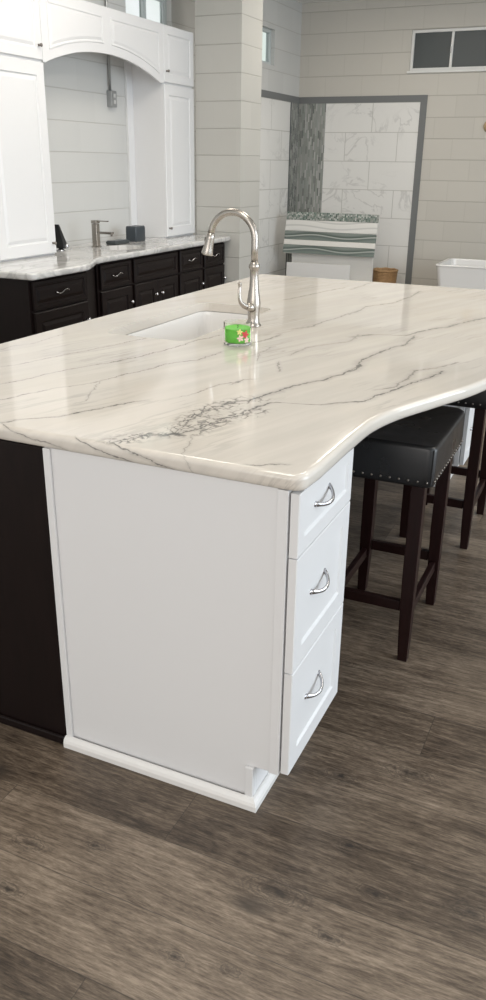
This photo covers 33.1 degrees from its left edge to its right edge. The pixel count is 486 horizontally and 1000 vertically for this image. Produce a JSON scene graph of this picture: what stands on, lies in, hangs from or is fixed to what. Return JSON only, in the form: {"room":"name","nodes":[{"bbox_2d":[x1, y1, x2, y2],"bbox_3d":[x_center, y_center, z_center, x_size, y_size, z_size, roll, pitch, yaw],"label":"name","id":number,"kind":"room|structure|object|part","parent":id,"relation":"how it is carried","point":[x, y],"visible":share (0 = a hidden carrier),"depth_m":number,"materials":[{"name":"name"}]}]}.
{"room":"store","nodes":[
{"label":"store","id":0,"kind":"room"},
{"bbox_2d":[41,0,196,245],"bbox_3d":[-1.825,-2.170,5.059,0.100,3.130,7.500,11,24,22],"label":"wall","id":1,"kind":"structure","parent":0,"point":[87,138],"depth_m":6.26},
{"bbox_2d":[105,0,110,89],"bbox_3d":[-1.022,-3.689,6.120,0.020,1.108,0.020,11,24,22],"label":"conduit","id":2,"kind":"object","parent":1,"relation":"attached to","point":[106,1],"visible":0.52,"depth_m":6.27,"materials":[{"name":"grey metal"}]},
{"bbox_2d":[107,90,116,106],"bbox_3d":[-1.019,-3.125,6.362,0.051,0.116,0.074,11,24,22],"label":"outlet box","id":3,"kind":"object","parent":1,"relation":"attached to","point":[111,95],"visible":1,"depth_m":6.34,"materials":[{"name":"grey"}]},
{"bbox_3d":[-1.001,-3.121,6.354,0.002,0.108,0.068,11,24,22],"label":"plate","id":4,"kind":"part","parent":3,"relation":"part of","materials":[{"name":"grey"}]},
{"bbox_2d":[125,0,166,24],"bbox_3d":[-0.826,-4.040,6.672,0.050,0.580,0.730,11,24,22],"label":"window","id":5,"kind":"structure","parent":1,"relation":"in","point":[153,10],"depth_m":6.77,"materials":[{"name":"glass"}]},
{"bbox_3d":[-0.893,-3.981,6.527,0.005,0.466,0.276,11,24,22],"label":"pane","id":6,"kind":"part","parent":5,"relation":"part of","materials":[{"name":"clear glass"}]},
{"bbox_3d":[-0.892,-3.981,6.527,0.030,0.510,0.320,11,24,22],"label":"casement sash","id":7,"kind":"part","parent":5,"relation":"part of","materials":[{"name":"glass"}]},
{"bbox_3d":[-0.750,-4.097,6.813,0.030,0.510,0.320,11,24,22],"label":"casement sash","id":8,"kind":"part","parent":5,"relation":"part of","materials":[{"name":"clear glass"}]},
{"bbox_3d":[-0.752,-4.097,6.814,0.005,0.466,0.276,11,24,22],"label":"pane","id":9,"kind":"part","parent":5,"relation":"part of","materials":[{"name":"clear glass"}]},
{"bbox_3d":[-0.826,-4.040,6.672,0.050,0.580,0.730,11,24,22],"label":"frame","id":10,"kind":"part","parent":5,"relation":"part of","materials":[{"name":"silver metal"}]},
{"bbox_2d":[195,0,262,283],"bbox_3d":[-0.128,-3.033,7.205,0.425,3.130,0.420,11,24,22],"label":"wall pillar","id":11,"kind":"structure","parent":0,"point":[228,33],"depth_m":6.94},
{"bbox_2d":[0,420,485,999],"bbox_3d":[1.755,0.288,3.460,9.200,0.100,13.100,11,24,22],"label":"floor","id":12,"kind":"structure","parent":0,"point":[360,872],"depth_m":1.95,"materials":[{"name":"brown wood"}]},
{"bbox_2d":[0,439,66,743],"bbox_3d":[-0.221,-0.283,3.498,0.744,0.876,2.939,11,24,22],"label":"base cabinet","id":13,"kind":"object","parent":12,"relation":"on","point":[31,687],"visible":0.28,"depth_m":2.17,"materials":[{"name":"black wood"}]},
{"bbox_3d":[-0.831,0.611,2.424,0.736,0.028,0.010,11,24,22],"label":"moulding","id":14,"kind":"part","parent":13,"relation":"part of","materials":[{"name":"black wood"}]},
{"bbox_2d":[0,274,485,490],"bbox_3d":[0.227,-0.649,3.200,1.720,0.037,3.047,11,24,22],"label":"countertop","id":15,"kind":"structure","parent":13,"relation":"on","point":[329,364],"depth_m":2.47,"materials":[{"name":"white stone"}]},
{"bbox_2d":[127,311,247,340],"bbox_3d":[-0.198,-0.605,3.426,0.384,0.225,0.854,11,24,22],"label":"undermount sink","id":16,"kind":"object","parent":15,"relation":"in","point":[194,325],"visible":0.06,"depth_m":3.70,"materials":[{"name":"white ceramic"}]},
{"bbox_2d":[201,208,260,326],"bbox_3d":[-0.060,-0.899,3.174,0.259,0.438,0.131,11,24,22],"label":"kitchen faucet","id":17,"kind":"object","parent":15,"relation":"on","point":[253,304],"visible":0.98,"depth_m":3.16,"materials":[{"name":"silver metal"}]},
{"bbox_3d":[-0.039,-1.024,3.154,0.214,0.192,0.027,11,24,22],"label":"spout","id":18,"kind":"part","parent":17,"relation":"part of","materials":[{"name":"silver metal"}]},
{"bbox_3d":[0.005,-0.786,3.148,0.017,0.113,0.069,18,28,36],"label":"lever","id":19,"kind":"part","parent":17,"relation":"part of","materials":[{"name":"silver metal"}]},
{"bbox_2d":[223,319,251,346],"bbox_3d":[-0.019,-0.594,2.904,0.101,0.080,0.101,11,24,22],"label":"candle jar","id":20,"kind":"object","parent":15,"relation":"on","point":[237,332],"visible":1,"depth_m":2.87,"materials":[{"name":"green glass"}]},
{"bbox_2d":[0,267,96,343],"bbox_3d":[-1.384,-1.085,5.401,0.806,0.874,0.902,11,24,22],"label":"vanity cabinet","id":21,"kind":"object","parent":12,"relation":"on","point":[27,307],"visible":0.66,"depth_m":4.91,"materials":[{"name":"black wood"}]},
{"bbox_3d":[-1.118,-1.281,5.003,0.020,0.168,0.545,11,24,22],"label":"drawer","id":22,"kind":"part","parent":21,"relation":"part of","materials":[{"name":"black wood"}]},
{"bbox_3d":[-1.123,-0.934,5.146,0.020,0.556,0.545,11,24,22],"label":"door","id":23,"kind":"part","parent":21,"relation":"part of","materials":[{"name":"black wood"}]},
{"bbox_3d":[-1.024,-1.141,5.549,0.018,0.875,0.355,1,22,0],"label":"filler panel","id":24,"kind":"part","parent":21,"relation":"part of","materials":[{"name":"black wood"}]},
{"bbox_2d":[0,234,229,280],"bbox_3d":[-0.957,-1.845,6.056,0.828,0.040,2.970,11,24,22],"label":"countertop","id":25,"kind":"structure","parent":21,"relation":"on","point":[79,257],"depth_m":5.60,"materials":[{"name":"stone"}]},
{"bbox_2d":[0,0,56,261],"bbox_3d":[-1.519,-2.349,5.125,0.342,1.586,0.590,11,24,22],"label":"cabinet","id":26,"kind":"object","parent":25,"relation":"on","point":[27,226],"visible":1,"depth_m":5.12,"materials":[{"name":"white paint"}]},
{"bbox_3d":[-1.393,-2.872,4.851,0.020,0.401,0.584,11,24,22],"label":"door","id":27,"kind":"part","parent":26,"relation":"part of","materials":[{"name":"white paint"}]},
{"bbox_2d":[39,0,163,82],"bbox_3d":[-0.949,-3.232,5.750,0.024,0.411,1.539,11,24,22],"label":"arched valance","id":28,"kind":"object","parent":26,"relation":"attached to","point":[67,26],"visible":1,"depth_m":5.63,"materials":[{"name":"white paint"}]},
{"bbox_3d":[-1.100,-3.107,5.418,0.006,0.275,0.630,11,24,22],"label":"raised panel","id":29,"kind":"part","parent":28,"relation":"part of","materials":[{"name":"white paint"}]},
{"bbox_3d":[-0.788,-3.357,6.055,0.006,0.290,0.675,11,24,22],"label":"raised panel","id":30,"kind":"part","parent":28,"relation":"part of","materials":[{"name":"white paint"}]},
{"bbox_2d":[55,224,68,251],"bbox_3d":[-1.329,-1.859,5.783,0.178,0.185,0.109,11,24,22],"label":"sign","id":31,"kind":"object","parent":25,"relation":"on","point":[61,244],"visible":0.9,"depth_m":5.76,"materials":[{"name":"black plastic"}]},
{"bbox_2d":[91,220,113,246],"bbox_3d":[-1.043,-1.980,6.079,0.177,0.190,0.054,11,24,22],"label":"vanity faucet","id":32,"kind":"object","parent":25,"relation":"on","point":[96,232],"visible":1,"depth_m":6.08,"materials":[{"name":"silver metal"}]},
{"bbox_3d":[-1.020,-1.984,6.066,0.128,0.017,0.030,11,24,22],"label":"spout","id":33,"kind":"part","parent":32,"relation":"part of","materials":[{"name":"silver metal"}]},
{"bbox_2d":[106,239,129,244],"bbox_3d":[-0.977,-2.013,6.371,0.100,0.029,0.210,11,24,22],"label":"soap dish","id":34,"kind":"object","parent":25,"relation":"on","point":[117,241],"visible":1,"depth_m":6.32,"materials":[{"name":"grey stone"}]},
{"bbox_2d":[126,225,144,241],"bbox_3d":[-0.870,-2.160,6.615,0.100,0.117,0.150,11,24,22],"label":"holder","id":35,"kind":"object","parent":25,"relation":"on","point":[134,233],"visible":0.95,"depth_m":6.56,"materials":[{"name":"grey"}]},
{"bbox_2d":[124,24,194,237],"bbox_3d":[-0.671,-3.048,6.847,0.343,1.586,0.595,11,24,22],"label":"cabinet","id":36,"kind":"object","parent":25,"relation":"on","point":[159,116],"visible":0.87,"depth_m":6.76,"materials":[{"name":"white paint"}]},
{"bbox_3d":[-0.525,-3.586,6.610,0.020,0.401,0.499,11,24,22],"label":"door","id":37,"kind":"part","parent":36,"relation":"part of","materials":[{"name":"white paint"}]},
{"bbox_3d":[-0.535,-2.852,6.913,0.020,1.158,0.499,11,24,22],"label":"tall door","id":38,"kind":"part","parent":36,"relation":"part of","materials":[{"name":"white paint"}]},
{"bbox_2d":[94,258,133,317],"bbox_3d":[-1.168,-1.326,5.991,0.670,0.874,0.430,11,24,22],"label":"vanity cabinet","id":39,"kind":"object","parent":12,"relation":"on","point":[113,281],"visible":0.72,"depth_m":5.74,"materials":[{"name":"black wood"}]},
{"bbox_3d":[-0.898,-1.587,5.751,0.020,0.168,0.390,11,24,22],"label":"drawer","id":40,"kind":"part","parent":39,"relation":"part of","materials":[{"name":"black wood"}]},
{"bbox_3d":[-0.903,-1.240,5.895,0.020,0.556,0.390,11,24,22],"label":"door","id":41,"kind":"part","parent":39,"relation":"part of","materials":[{"name":"black wood"}]},
{"bbox_2d":[130,250,177,307],"bbox_3d":[-0.934,-1.519,6.466,0.670,0.874,0.692,11,24,22],"label":"vanity cabinet","id":42,"kind":"object","parent":12,"relation":"on","point":[154,277],"visible":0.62,"depth_m":6.22,"materials":[{"name":"black wood"}]},
{"bbox_3d":[-0.736,-1.377,6.232,0.020,0.556,0.324,11,24,22],"label":"door","id":43,"kind":"part","parent":42,"relation":"part of","materials":[{"name":"black wood"}]},
{"bbox_3d":[-0.663,-1.780,6.227,0.020,0.168,0.652,11,24,22],"label":"false drawer","id":44,"kind":"part","parent":42,"relation":"part of","materials":[{"name":"black wood"}]},
{"bbox_3d":[-0.600,-1.489,6.508,0.020,0.556,0.324,11,24,22],"label":"door","id":45,"kind":"part","parent":42,"relation":"part of","materials":[{"name":"black wood"}]},
{"bbox_2d":[177,246,204,295],"bbox_3d":[-0.700,-1.712,6.941,0.670,0.874,0.429,11,24,22],"label":"vanity cabinet","id":46,"kind":"object","parent":12,"relation":"on","point":[190,275],"visible":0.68,"depth_m":6.71,"materials":[{"name":"black wood"}]},
{"bbox_3d":[-0.429,-1.973,6.702,0.020,0.168,0.389,11,24,22],"label":"drawer","id":47,"kind":"part","parent":46,"relation":"part of","materials":[{"name":"black wood"}]},
{"bbox_3d":[-0.434,-1.626,6.845,0.020,0.556,0.389,11,24,22],"label":"door","id":48,"kind":"part","parent":46,"relation":"part of","materials":[{"name":"black wood"}]},
{"bbox_2d":[42,447,353,812],"bbox_3d":[-0.101,0.274,2.152,0.682,0.876,0.404,11,24,22],"label":"base cabinet","id":49,"kind":"object","parent":12,"relation":"on","point":[199,617],"visible":0.98,"depth_m":1.99,"materials":[{"name":"white paint"}]},
{"bbox_3d":[-0.150,0.656,2.332,0.586,0.032,0.404,11,24,22],"label":"moulding","id":50,"kind":"part","parent":49,"relation":"part of","materials":[{"name":"white wood"}]},
{"bbox_3d":[0.084,0.325,1.878,0.026,0.754,0.020,11,24,22],"label":"frame","id":51,"kind":"part","parent":49,"relation":"part of","materials":[{"name":"white paint"}]},
{"bbox_3d":[0.182,0.474,2.106,0.020,0.290,0.378,11,24,22],"label":"drawer","id":52,"kind":"part","parent":49,"relation":"part of","materials":[{"name":"white paint"}]},
{"bbox_3d":[0.186,0.471,2.071,0.032,0.030,0.111,11,24,22],"label":"handle","id":53,"kind":"part","parent":49,"relation":"part of","materials":[{"name":"silver metal"}]},
{"bbox_3d":[0.186,0.201,1.993,0.020,0.294,0.378,11,24,22],"label":"drawer","id":54,"kind":"part","parent":49,"relation":"part of","materials":[{"name":"white paint"}]},
{"bbox_3d":[0.190,0.198,1.958,0.032,0.030,0.111,11,24,22],"label":"handle","id":55,"kind":"part","parent":49,"relation":"part of","materials":[{"name":"silver metal"}]},
{"bbox_3d":[0.189,-0.007,1.907,0.020,0.151,0.378,11,24,22],"label":"drawer","id":56,"kind":"part","parent":49,"relation":"part of","materials":[{"name":"white paint"}]},
{"bbox_3d":[0.193,-0.009,1.872,0.032,0.030,0.111,11,24,22],"label":"handle","id":57,"kind":"part","parent":49,"relation":"part of","materials":[{"name":"silver metal"}]},
{"bbox_2d":[201,242,226,288],"bbox_3d":[-0.521,-1.859,7.304,0.670,0.874,0.425,11,24,22],"label":"vanity cabinet","id":58,"kind":"object","parent":12,"relation":"on","point":[213,266],"visible":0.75,"depth_m":7.09,"materials":[{"name":"black wood"}]},
{"bbox_3d":[-0.251,-2.120,7.064,0.020,0.168,0.385,11,24,22],"label":"drawer","id":59,"kind":"part","parent":58,"relation":"part of","materials":[{"name":"black wood"}]},
{"bbox_3d":[-0.255,-1.773,7.207,0.020,0.556,0.385,11,24,22],"label":"door","id":60,"kind":"part","parent":58,"relation":"part of","materials":[{"name":"black wood"}]},
{"bbox_2d":[286,262,349,279],"bbox_3d":[0.814,-2.341,9.001,0.730,0.505,0.015,11,24,22],"label":"board","id":61,"kind":"object","parent":12,"relation":"on","point":[342,272],"visible":0.44,"depth_m":8.92,"materials":[{"name":"white"}]},
{"bbox_2d":[283,211,379,281],"bbox_3d":[0.949,-2.637,9.047,1.050,1.020,0.132,11,24,22],"label":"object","id":62,"kind":"object","parent":12,"relation":"on","point":[311,237],"visible":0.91,"depth_m":8.94,"materials":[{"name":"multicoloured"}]},
{"bbox_3d":[0.986,-2.455,9.157,0.945,0.600,0.040,11,24,22],"label":"board","id":63,"kind":"part","parent":62,"relation":"part of","materials":[{"name":"white"}]},
{"bbox_2d":[372,267,397,282],"bbox_3d":[1.604,-2.422,9.329,0.308,0.425,0.308,11,24,22],"label":"wicker basket","id":64,"kind":"object","parent":12,"relation":"on","point":[386,275],"visible":0.41,"depth_m":9.17,"materials":[{"name":"brown wicker"}]},
{"bbox_2d":[344,406,464,661],"bbox_3d":[0.500,0.086,2.790,0.356,0.751,0.484,11,24,22],"label":"counter stool","id":65,"kind":"object","parent":12,"relation":"on","point":[417,451],"visible":0.64,"depth_m":2.61,"materials":[{"name":"black leather"}]},
{"bbox_3d":[0.467,0.056,3.033,0.042,0.621,0.042,11,24,22],"label":"leg","id":66,"kind":"part","parent":65,"relation":"part of","materials":[{"name":"brown wood"}]},
{"bbox_3d":[0.504,-0.201,2.671,0.348,0.129,0.476,11,24,22],"label":"seat","id":67,"kind":"part","parent":65,"relation":"part of","materials":[{"name":"black leather"}]},
{"bbox_3d":[0.532,0.238,2.596,0.042,0.621,0.042,11,24,22],"label":"leg","id":68,"kind":"part","parent":65,"relation":"part of","materials":[{"name":"brown wood"}]},
{"bbox_3d":[0.700,0.099,2.936,0.042,0.621,0.042,11,24,22],"label":"leg","id":69,"kind":"part","parent":65,"relation":"part of","materials":[{"name":"brown wood"}]},
{"bbox_2d":[399,390,485,549],"bbox_3d":[0.918,-0.236,3.584,0.356,0.751,0.484,11,24,22],"label":"counter stool","id":70,"kind":"object","parent":12,"relation":"on","point":[474,493],"visible":0.2,"depth_m":3.43,"materials":[{"name":"brown wood"}]},
{"bbox_3d":[0.717,-0.128,3.487,0.042,0.621,0.042,11,24,22],"label":"leg","id":71,"kind":"part","parent":70,"relation":"part of","materials":[{"name":"brown wood"}]},
{"bbox_3d":[0.922,-0.523,3.465,0.348,0.129,0.476,11,24,22],"label":"seat","id":72,"kind":"part","parent":70,"relation":"part of","materials":[{"name":"black leather"}]},
{"bbox_3d":[0.950,-0.085,3.390,0.042,0.621,0.042,11,24,22],"label":"leg","id":73,"kind":"part","parent":70,"relation":"part of","materials":[{"name":"brown wood"}]},
{"bbox_3d":[1.118,-0.223,3.730,0.042,0.621,0.042,11,24,22],"label":"leg","id":74,"kind":"part","parent":70,"relation":"part of","materials":[{"name":"brown wood"}]},
{"bbox_2d":[433,405,474,486],"bbox_3d":[0.906,-0.571,4.232,0.647,0.876,0.404,11,24,22],"label":"base cabinet","id":75,"kind":"object","parent":12,"relation":"on","point":[460,457],"visible":0.16,"depth_m":4.07,"materials":[{"name":"white paint"}]},
{"bbox_3d":[0.803,-0.519,4.103,0.574,0.876,0.016,11,24,22],"label":"panel","id":76,"kind":"part","parent":75,"relation":"part of","materials":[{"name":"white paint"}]},
{"bbox_3d":[1.075,-0.523,3.964,0.026,0.754,0.020,11,24,22],"label":"frame","id":77,"kind":"part","parent":75,"relation":"part of","materials":[{"name":"white paint"}]},
{"bbox_3d":[1.173,-0.374,4.192,0.020,0.290,0.378,11,24,22],"label":"drawer","id":78,"kind":"part","parent":75,"relation":"part of","materials":[{"name":"white paint"}]},
{"bbox_2d":[436,258,485,289],"bbox_3d":[2.829,-2.033,8.189,1.725,0.606,0.690,11,24,22],"label":"freestanding bathtub","id":79,"kind":"object","parent":12,"relation":"on","point":[451,272],"visible":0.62,"depth_m":8.09,"materials":[{"name":"white ceramic"}]},
{"bbox_2d":[261,0,301,266],"bbox_3d":[0.245,-3.704,8.843,0.113,3.130,1.650,11,24,22],"label":"wall","id":80,"kind":"structure","parent":0,"point":[283,18],"depth_m":8.78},
{"bbox_2d":[262,27,270,64],"bbox_3d":[0.158,-4.616,8.284,0.050,0.330,0.540,11,24,22],"label":"window","id":81,"kind":"structure","parent":80,"relation":"in","point":[266,33],"depth_m":8.44,"materials":[{"name":"silver metal"}]},
{"bbox_3d":[0.209,-4.659,8.390,0.005,0.270,0.230,11,24,22],"label":"pane","id":82,"kind":"part","parent":81,"relation":"part of","materials":[{"name":"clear glass"}]},
{"bbox_2d":[258,97,290,275],"bbox_3d":[0.233,-3.196,8.908,0.011,2.141,1.360,11,24,22],"label":"tiled wall","id":83,"kind":"structure","parent":80,"relation":"attached to","point":[275,114],"depth_m":9.03,"materials":[{"name":"white tile"}]},
{"bbox_2d":[285,102,291,275],"bbox_3d":[0.522,-3.426,9.474,0.004,2.141,0.016,11,24,22],"label":"trim","id":84,"kind":"structure","parent":83,"relation":"attached to","point":[291,102],"depth_m":9.31,"materials":[{"name":"grey stone"}]},
{"bbox_2d":[261,89,299,103],"bbox_3d":[0.301,-4.259,8.592,0.015,0.067,1.613,11,24,22],"label":"trim","id":85,"kind":"structure","parent":80,"relation":"attached to","point":[264,93],"depth_m":8.77,"materials":[{"name":"grey"}]},
{"bbox_2d":[296,0,348,3],"bbox_3d":[1.797,-2.707,2.224,9.200,0.120,13.100,11,24,22],"label":"ceiling","id":86,"kind":"structure","parent":0,"point":[300,1],"depth_m":8.79,"materials":[{"name":"white paint"}]},
{"bbox_2d":[296,0,485,285],"bbox_3d":[4.200,-3.353,8.126,8.530,3.130,0.213,11,24,22],"label":"wall","id":87,"kind":"structure","parent":0,"point":[351,47],"depth_m":8.87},
{"bbox_2d":[300,95,427,283],"bbox_3d":[1.288,-3.426,9.411,1.471,2.208,0.015,11,24,22],"label":"trim","id":88,"kind":"structure","parent":87,"relation":"attached to","point":[422,99],"depth_m":9.03,"materials":[{"name":"grey"}]},
{"bbox_2d":[321,102,419,283],"bbox_3d":[1.409,-3.373,9.375,1.067,2.141,0.011,11,24,22],"label":"tiled wall","id":89,"kind":"structure","parent":87,"relation":"attached to","point":[370,148],"depth_m":9.21,"materials":[{"name":"white tile"}]},
{"bbox_2d":[407,27,485,73],"bbox_3d":[2.364,-4.645,8.425,1.315,0.407,0.090,11,24,22],"label":"window","id":90,"kind":"structure","parent":87,"relation":"in","point":[449,49],"depth_m":8.52,"materials":[{"name":"silver metal"}]},
{"bbox_3d":[1.994,-4.733,8.595,0.387,0.329,0.010,11,24,22],"label":"pane","id":91,"kind":"part","parent":90,"relation":"part of","materials":[{"name":"clear glass"}]},
{"bbox_3d":[2.351,-4.459,8.477,1.315,0.022,0.040,11,24,22],"label":"sill","id":92,"kind":"part","parent":90,"relation":"part of","materials":[{"name":"white wood"}]},
{"bbox_3d":[2.377,-4.661,8.435,0.404,0.329,0.010,11,24,22],"label":"pane","id":93,"kind":"part","parent":90,"relation":"part of","materials":[{"name":"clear glass"}]}
]}

